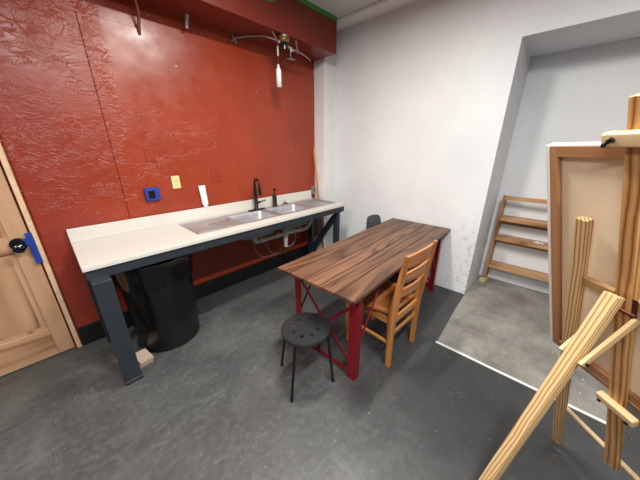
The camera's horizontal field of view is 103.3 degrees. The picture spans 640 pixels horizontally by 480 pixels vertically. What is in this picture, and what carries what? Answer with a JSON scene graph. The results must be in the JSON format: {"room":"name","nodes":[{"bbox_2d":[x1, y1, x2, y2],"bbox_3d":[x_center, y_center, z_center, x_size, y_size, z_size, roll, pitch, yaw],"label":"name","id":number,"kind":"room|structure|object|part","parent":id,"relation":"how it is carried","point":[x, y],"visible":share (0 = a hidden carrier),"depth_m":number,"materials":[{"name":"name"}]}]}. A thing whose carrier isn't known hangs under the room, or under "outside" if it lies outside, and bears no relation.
{"room":"art studio","nodes":[
{"label":"art studio","id":0,"kind":"room"},
{"bbox_2d":[0,0,313,346],"bbox_3d":[-1.807,-0.624,2.008,0.111,3.000,5.400,18,26,40],"label":"wall","id":1,"kind":"structure","parent":0,"point":[120,11],"depth_m":2.12,"materials":[{"name":"red paint"}]},
{"bbox_2d":[0,165,74,376],"bbox_3d":[-2.365,0.069,1.497,0.120,2.031,0.868,18,26,40],"label":"door","id":2,"kind":"structure","parent":1,"relation":"in","point":[33,326],"depth_m":1.87,"materials":[{"name":"brown wood"}]},
{"bbox_3d":[-2.265,-0.259,1.560,0.016,0.590,0.296,18,26,40],"label":"panel","id":3,"kind":"part","parent":2,"relation":"part of","materials":[{"name":"brown wood"}]},
{"bbox_3d":[-2.395,0.119,1.545,0.038,0.120,0.672,18,26,40],"label":"rail","id":4,"kind":"part","parent":2,"relation":"part of","materials":[{"name":"brown wood"}]},
{"bbox_3d":[-2.099,0.055,1.765,0.082,0.072,0.072,18,26,40],"label":"knob","id":5,"kind":"part","parent":2,"relation":"part of","materials":[{"name":"metal"}]},
{"bbox_3d":[-2.265,0.432,1.811,0.016,0.660,0.296,18,26,40],"label":"panel","id":6,"kind":"part","parent":2,"relation":"part of","materials":[{"name":"brown wood"}]},
{"bbox_3d":[-2.395,0.900,1.829,0.038,0.242,0.672,18,26,40],"label":"rail","id":7,"kind":"part","parent":2,"relation":"part of","materials":[{"name":"brown wood"}]},
{"bbox_2d":[21,232,42,263],"bbox_3d":[-2.077,0.063,1.823,0.002,0.235,0.058,18,26,40],"label":"tape","id":8,"kind":"object","parent":2,"relation":"attached to","point":[29,240],"visible":0.93,"depth_m":1.82,"materials":[{"name":"blue plastic"}]},
{"bbox_2d":[0,143,81,347],"bbox_3d":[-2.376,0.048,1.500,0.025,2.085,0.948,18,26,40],"label":"trim","id":9,"kind":"structure","parent":1,"relation":"attached to","point":[4,161],"depth_m":1.83,"materials":[{"name":"brown wood"}]},
{"bbox_2d":[0,0,129,327],"bbox_3d":[-1.861,-0.574,1.871,0.009,3.000,0.548,18,26,40],"label":"wall panel","id":10,"kind":"object","parent":1,"relation":"attached to","point":[53,133],"depth_m":1.79,"materials":[{"name":"red paint"}]},
{"bbox_2d":[143,147,155,161],"bbox_3d":[-1.490,-0.748,2.217,0.008,0.120,0.075,18,26,40],"label":"blank plate","id":11,"kind":"object","parent":1,"relation":"attached to","point":[149,151],"visible":1,"depth_m":2.21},
{"bbox_2d":[143,187,160,200],"bbox_3d":[-1.515,-0.415,2.289,0.034,0.116,0.116,18,26,40],"label":"control box","id":12,"kind":"object","parent":1,"relation":"attached to","point":[153,193],"visible":1,"depth_m":2.28,"materials":[{"name":"blue plastic"}]},
{"bbox_2d":[171,176,180,188],"bbox_3d":[-1.375,-0.552,2.417,0.010,0.118,0.072,18,26,40],"label":"wall outlet","id":13,"kind":"object","parent":1,"relation":"attached to","point":[175,179],"visible":1,"depth_m":2.41,"materials":[{"name":"beige plastic"}]},
{"bbox_2d":[66,190,310,242],"bbox_3d":[-1.034,-0.356,2.848,0.023,0.112,2.635,18,26,40],"label":"backsplash","id":14,"kind":"structure","parent":1,"relation":"attached to","point":[79,234],"depth_m":2.41,"materials":[{"name":"beige laminate"}]},
{"bbox_2d":[76,11,314,284],"bbox_3d":[-0.875,-0.690,2.951,0.009,2.480,2.329,18,26,40],"label":"wall panel","id":15,"kind":"object","parent":1,"relation":"attached to","point":[201,110],"depth_m":2.48,"materials":[{"name":"red paint"}]},
{"bbox_2d":[78,244,315,344],"bbox_3d":[-1.054,0.466,3.146,0.020,0.175,2.883,18,26,40],"label":"baseboard","id":16,"kind":"structure","parent":1,"relation":"attached to","point":[89,333],"depth_m":3.05,"materials":[{"name":"black rubber"}]},
{"bbox_2d":[310,186,314,193],"bbox_3d":[-0.101,-0.743,3.755,0.064,0.120,0.052,18,26,40],"label":"junction box","id":17,"kind":"object","parent":1,"relation":"attached to","point":[312,188],"visible":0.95,"depth_m":3.74,"materials":[{"name":"metal"}]},
{"bbox_2d":[314,54,335,250],"bbox_3d":[0.066,-1.233,3.685,0.189,3.000,0.235,18,26,40],"label":"column","id":18,"kind":"structure","parent":1,"relation":"attached to","point":[324,68],"depth_m":3.50,"materials":[{"name":"white paint"}]},
{"bbox_2d":[0,266,639,479],"bbox_3d":[0.477,1.404,0.968,5.890,0.100,6.080,18,26,40],"label":"floor","id":19,"kind":"structure","parent":0,"point":[216,405],"depth_m":1.64,"materials":[{"name":"grey paint"}]},
{"bbox_2d":[136,348,153,364],"bbox_3d":[-1.411,0.927,2.018,0.156,0.015,0.092,13,24,33],"label":"wooden block","id":20,"kind":"object","parent":19,"relation":"on","point":[143,355],"depth_m":2.00,"materials":[{"name":"beige wood"}]},
{"bbox_2d":[114,253,199,351],"bbox_3d":[-1.359,0.485,2.193,0.550,0.790,0.563,18,26,40],"label":"trash can","id":21,"kind":"object","parent":19,"relation":"on","point":[160,299],"visible":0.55,"depth_m":2.01,"materials":[{"name":"black plastic"}]},
{"bbox_2d":[83,206,343,385],"bbox_3d":[-0.759,0.226,2.786,0.739,0.872,2.615,18,26,40],"label":"frame","id":22,"kind":"object","parent":19,"relation":"on","point":[100,284],"visible":0.55,"depth_m":1.80,"materials":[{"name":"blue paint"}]},
{"bbox_3d":[-1.864,0.511,2.127,0.095,0.785,0.060,18,26,40],"label":"leg","id":23,"kind":"part","parent":22,"relation":"part of","materials":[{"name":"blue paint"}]},
{"bbox_3d":[-1.383,0.620,1.731,0.104,0.792,0.098,18,26,40],"label":"leg","id":24,"kind":"part","parent":22,"relation":"part of","materials":[{"name":"blue paint"}]},
{"bbox_3d":[-1.384,1.006,1.872,0.113,0.030,0.106,18,26,40],"label":"foot plate","id":25,"kind":"part","parent":22,"relation":"part of","materials":[{"name":"blue paint"}]},
{"bbox_2d":[66,190,344,272],"bbox_3d":[-0.802,-0.267,2.649,0.658,0.142,2.635,18,26,40],"label":"countertop","id":26,"kind":"structure","parent":22,"relation":"on","point":[97,246],"depth_m":2.14,"materials":[{"name":"beige laminate"}]},
{"bbox_2d":[198,185,208,206],"bbox_3d":[-1.205,-0.452,2.621,0.046,0.223,0.075,18,26,40],"label":"tube","id":27,"kind":"object","parent":26,"relation":"on","point":[202,189],"visible":1,"depth_m":2.61,"materials":[{"name":"white plastic"}]},
{"bbox_2d":[248,178,265,211],"bbox_3d":[-0.724,-0.530,2.927,0.194,0.374,0.208,5,20,13],"label":"faucet","id":28,"kind":"object","parent":26,"relation":"on","point":[256,202],"visible":1,"depth_m":2.92,"materials":[{"name":"black metal"}]},
{"bbox_2d":[179,198,336,239],"bbox_3d":[-0.568,-0.231,2.970,0.450,0.220,1.853,18,26,40],"label":"sink","id":29,"kind":"object","parent":26,"relation":"in","point":[202,226],"visible":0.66,"depth_m":2.82,"materials":[{"name":"metal"}]},
{"bbox_3d":[-0.729,-0.160,2.766,0.320,0.214,0.438,18,26,40],"label":"bowl","id":30,"kind":"part","parent":29,"relation":"part of","materials":[{"name":"metal"}]},
{"bbox_2d":[272,189,276,206],"bbox_3d":[-0.553,-0.525,3.135,0.088,0.222,0.060,18,26,40],"label":"soap dispenser","id":31,"kind":"object","parent":29,"relation":"on","point":[274,195],"visible":1,"depth_m":3.13,"materials":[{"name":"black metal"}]},
{"bbox_2d":[252,220,312,246],"bbox_3d":[-0.427,-0.109,3.115,0.956,0.386,0.113,-18,27,-41],"label":"drain pipe","id":32,"kind":"object","parent":29,"relation":"attached to","point":[284,233],"visible":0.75,"depth_m":3.09,"materials":[{"name":"white plastic"}]},
{"bbox_3d":[-0.229,-0.234,3.252,0.434,0.244,0.075,-16,25,-37],"label":"trap arm","id":33,"kind":"part","parent":32,"relation":"part of","materials":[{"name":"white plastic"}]},
{"bbox_3d":[-0.385,-0.285,3.111,0.320,0.214,0.463,18,26,40],"label":"bowl","id":34,"kind":"part","parent":29,"relation":"part of","materials":[{"name":"metal"}]},
{"bbox_3d":[-0.583,-0.097,2.493,0.038,0.066,2.615,18,26,40],"label":"rail","id":35,"kind":"part","parent":22,"relation":"part of","materials":[{"name":"blue paint"}]},
{"bbox_3d":[-0.135,-0.114,3.848,0.090,0.785,0.065,18,26,40],"label":"leg","id":36,"kind":"part","parent":22,"relation":"part of","materials":[{"name":"blue paint"}]},
{"bbox_3d":[0.225,0.001,3.531,0.065,0.785,0.065,18,26,40],"label":"leg","id":37,"kind":"part","parent":22,"relation":"part of","materials":[{"name":"blue paint"}]},
{"bbox_2d":[280,313,334,402],"bbox_3d":[-0.096,0.805,1.833,0.374,0.433,0.345,-9,22,-23],"label":"stool","id":38,"kind":"object","parent":19,"relation":"on","point":[305,327],"visible":1,"depth_m":1.73,"materials":[{"name":"black plastic"}]},
{"bbox_3d":[-0.271,0.781,1.898,0.079,0.414,0.019,9,22,22],"label":"leg","id":39,"kind":"part","parent":38,"relation":"part of","materials":[{"name":"black metal"}]},
{"bbox_3d":[-0.175,0.868,1.660,0.019,0.414,0.092,8,22,21],"label":"leg","id":40,"kind":"part","parent":38,"relation":"part of","materials":[{"name":"black metal"}]},
{"bbox_3d":[-0.100,0.608,1.755,0.330,0.006,0.330,13,24,33],"label":"seat","id":41,"kind":"part","parent":38,"relation":"part of","materials":[{"name":"black plastic"}]},
{"bbox_3d":[0.072,0.824,1.780,0.064,0.414,0.019,6,21,15],"label":"leg","id":42,"kind":"part","parent":38,"relation":"part of","materials":[{"name":"black metal"}]},
{"bbox_2d":[313,148,323,247],"bbox_3d":[-0.011,-0.531,3.799,0.232,1.600,0.022,17,26,39],"label":"wooden dowel","id":43,"kind":"object","parent":19,"relation":"on","point":[313,148],"visible":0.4,"depth_m":3.71,"materials":[{"name":"brown wood"}]},
{"bbox_2d":[278,218,450,380],"bbox_3d":[0.573,0.392,2.508,0.698,0.750,1.920,17,26,38],"label":"dining table","id":44,"kind":"object","parent":19,"relation":"on","point":[348,269],"visible":0.9,"depth_m":2.00,"materials":[{"name":"brown wood"}]},
{"bbox_3d":[-0.157,0.570,2.096,0.066,0.697,0.062,17,26,38],"label":"leg","id":45,"kind":"part","parent":44,"relation":"part of","materials":[{"name":"metal"}]},
{"bbox_3d":[0.033,0.909,2.021,0.570,0.034,0.008,17,26,38],"label":"rail","id":46,"kind":"part","parent":44,"relation":"part of","materials":[{"name":"metal"}]},
{"bbox_3d":[0.243,0.690,1.766,0.066,0.697,0.062,17,26,38],"label":"leg","id":47,"kind":"part","parent":44,"relation":"part of","materials":[{"name":"metal"}]},
{"bbox_3d":[1.132,0.481,3.197,0.570,0.034,0.008,17,26,38],"label":"rail","id":48,"kind":"part","parent":44,"relation":"part of","materials":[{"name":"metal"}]},
{"bbox_3d":[1.322,0.269,2.922,0.066,0.697,0.062,17,26,38],"label":"leg","id":49,"kind":"part","parent":44,"relation":"part of","materials":[{"name":"metal"}]},
{"bbox_2d":[366,214,394,281],"bbox_3d":[0.811,0.137,3.115,0.509,0.819,0.419,17,26,38],"label":"shell chair","id":50,"kind":"object","parent":19,"relation":"on","point":[372,220],"visible":0.17,"depth_m":3.16,"materials":[{"name":"grey plastic"}]},
{"bbox_2d":[345,240,437,367],"bbox_3d":[0.543,0.441,2.065,0.468,0.960,0.533,-18,27,-41],"label":"dining chair","id":51,"kind":"object","parent":19,"relation":"on","point":[392,296],"visible":0.81,"depth_m":1.93,"materials":[{"name":"brown wood"}]},
{"bbox_3d":[0.244,0.680,2.183,0.036,0.430,0.036,-18,27,-41],"label":"leg","id":52,"kind":"part","parent":51,"relation":"part of","materials":[{"name":"brown wood"}]},
{"bbox_3d":[0.391,0.554,1.982,0.018,0.055,0.385,-18,27,-41],"label":"rail","id":53,"kind":"part","parent":51,"relation":"part of","materials":[{"name":"brown wood"}]},
{"bbox_3d":[0.505,0.448,2.109,0.468,0.031,0.425,-18,27,-41],"label":"seat","id":54,"kind":"part","parent":51,"relation":"part of","materials":[{"name":"brown wood"}]},
{"bbox_3d":[0.537,0.539,1.802,0.045,0.955,0.108,-18,27,-41],"label":"post","id":55,"kind":"part","parent":51,"relation":"part of","materials":[{"name":"brown wood"}]},
{"bbox_3d":[0.662,0.556,1.976,0.360,0.055,0.018,-18,27,-41],"label":"rail","id":56,"kind":"part","parent":51,"relation":"part of","materials":[{"name":"brown wood"}]},
{"bbox_3d":[0.824,0.445,2.062,0.045,0.955,0.108,-18,27,-41],"label":"post","id":57,"kind":"part","parent":51,"relation":"part of","materials":[{"name":"brown wood"}]},
{"bbox_2d":[435,341,605,424],"bbox_3d":[1.403,1.015,1.880,1.060,0.008,0.021,18,26,40],"label":"trim","id":58,"kind":"structure","parent":19,"relation":"on","point":[437,342],"depth_m":1.86,"materials":[{"name":"white paint"}]},
{"bbox_2d":[478,93,639,479],"bbox_3d":[1.019,0.457,0.894,0.732,1.724,0.578,-1,20,-3],"label":"easel","id":59,"kind":"object","parent":19,"relation":"on","point":[621,303],"visible":1,"depth_m":0.88,"materials":[{"name":"brown wood"}]},
{"bbox_3d":[0.797,0.722,0.984,0.028,1.188,0.042,11,18,-7],"label":"leg","id":60,"kind":"part","parent":59,"relation":"part of","materials":[{"name":"brown wood"}]},
{"bbox_3d":[1.129,0.540,1.156,0.026,1.439,0.040,-19,24,4],"label":"leg","id":61,"kind":"part","parent":59,"relation":"part of","materials":[{"name":"brown wood"}]},
{"bbox_2d":[546,142,639,409],"bbox_3d":[1.009,0.183,0.774,0.337,0.908,0.660,-1,20,-3],"label":"canvas","id":62,"kind":"object","parent":59,"relation":"on","point":[585,179],"visible":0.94,"depth_m":0.90,"materials":[{"name":"beige fabric"}]},
{"bbox_3d":[0.985,0.217,0.817,0.004,0.090,0.064,-19,20,4],"label":"hinge plate","id":63,"kind":"part","parent":59,"relation":"part of","materials":[{"name":"brown metal"}]},
{"bbox_2d":[307,0,379,17],"bbox_3d":[0.511,-1.522,-0.057,5.890,0.100,6.180,18,26,40],"label":"ceiling","id":64,"kind":"structure","parent":0,"point":[338,8],"depth_m":2.65,"materials":[{"name":"paint"}]},
{"bbox_2d":[130,0,336,60],"bbox_3d":[-1.706,-1.776,1.304,0.402,0.354,5.147,18,26,40],"label":"beam","id":65,"kind":"structure","parent":64,"relation":"attached to","point":[314,29],"depth_m":2.40,"materials":[{"name":"red paint"}]},
{"bbox_2d":[133,0,140,34],"bbox_3d":[-1.359,-1.691,1.883,0.038,0.221,0.207,-13,24,-31],"label":"curved pipe","id":66,"kind":"object","parent":65,"relation":"attached to","point":[135,1],"visible":1,"depth_m":1.92,"materials":[{"name":"gold metal"}]},
{"bbox_2d":[184,14,188,28],"bbox_3d":[-1.120,-1.839,2.128,0.058,0.099,0.033,18,26,40],"label":"pipe stub","id":67,"kind":"object","parent":65,"relation":"attached to","point":[186,16],"visible":1,"depth_m":2.12,"materials":[{"name":"metal"}]},
{"bbox_2d":[231,31,310,61],"bbox_3d":[-0.424,-1.984,2.588,0.890,0.137,0.302,-11,23,-29],"label":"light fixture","id":68,"kind":"object","parent":65,"relation":"hanging from","point":[283,39],"visible":1,"depth_m":2.49,"materials":[{"name":"metal"}]},
{"bbox_2d":[276,43,281,87],"bbox_3d":[-0.432,-1.829,2.613,0.053,0.440,0.053,18,26,40],"label":"pendant lamp","id":69,"kind":"object","parent":65,"relation":"hanging from","point":[278,70],"visible":0.98,"depth_m":2.63,"materials":[{"name":"glass"}]},
{"bbox_2d":[277,81,281,87],"bbox_3d":[-0.432,-1.648,2.679,0.052,0.055,0.052,18,26,40],"label":"bulb","id":70,"kind":"object","parent":69,"relation":"attached to","point":[279,83],"depth_m":2.66,"materials":[{"name":"white glass"}]},
{"bbox_2d":[335,0,639,293],"bbox_3d":[2.394,-0.704,2.227,5.690,3.000,0.680,18,26,40],"label":"wall","id":71,"kind":"structure","parent":0,"point":[429,92],"depth_m":2.69,"materials":[{"name":"white paint"}]},
{"bbox_2d":[332,31,337,243],"bbox_3d":[0.217,-1.236,3.692,0.020,3.000,0.018,18,26,40],"label":"trim","id":72,"kind":"structure","parent":71,"relation":"attached to","point":[337,31],"depth_m":3.50,"materials":[{"name":"white paint"}]},
{"bbox_2d":[337,0,419,30],"bbox_3d":[2.148,-1.968,1.347,5.510,0.022,0.235,18,26,40],"label":"trim","id":73,"kind":"structure","parent":71,"relation":"attached to","point":[390,6],"depth_m":2.74,"materials":[{"name":"white paint"}]},
{"bbox_2d":[438,274,607,420],"bbox_3d":[1.961,0.802,2.467,1.097,0.006,1.695,18,26,40],"label":"floor","id":74,"kind":"structure","parent":0,"point":[504,326],"depth_m":2.28,"materials":[{"name":"concrete"}]},
{"bbox_2d":[479,276,487,282],"bbox_3d":[2.083,0.500,3.225,0.090,0.044,0.060,-12,23,-31],"label":"wooden block","id":75,"kind":"object","parent":74,"relation":"on","point":[481,279],"visible":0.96,"depth_m":3.20,"materials":[{"name":"beige wood"}]},
{"bbox_2d":[483,195,548,282],"bbox_3d":[2.492,0.106,2.780,1.000,1.100,0.180,18,26,40],"label":"ladder shelf","id":76,"kind":"object","parent":74,"relation":"on","point":[502,219],"visible":0.44,"depth_m":2.91,"materials":[{"name":"brown wood"}]},
{"bbox_3d":[2.092,-0.015,3.041,0.024,1.050,0.030,18,26,40],"label":"rail","id":77,"kind":"part","parent":76,"relation":"part of","materials":[{"name":"brown wood"}]},
{"bbox_3d":[2.187,-0.003,3.155,0.024,1.050,0.028,18,26,40],"label":"rail","id":78,"kind":"part","parent":76,"relation":"part of","materials":[{"name":"brown wood"}]},
{"bbox_3d":[2.445,-0.368,2.555,0.948,0.045,0.020,18,26,40],"label":"rail","id":79,"kind":"part","parent":76,"relation":"part of","materials":[{"name":"brown wood"}]},
{"bbox_2d":[479,37,639,293],"bbox_3d":[2.602,-0.820,2.547,1.372,3.000,0.100,18,26,40],"label":"wall niche","id":80,"kind":"object","parent":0,"point":[580,94],"visible":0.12,"depth_m":2.55,"materials":[{"name":"white paint"}]}
]}

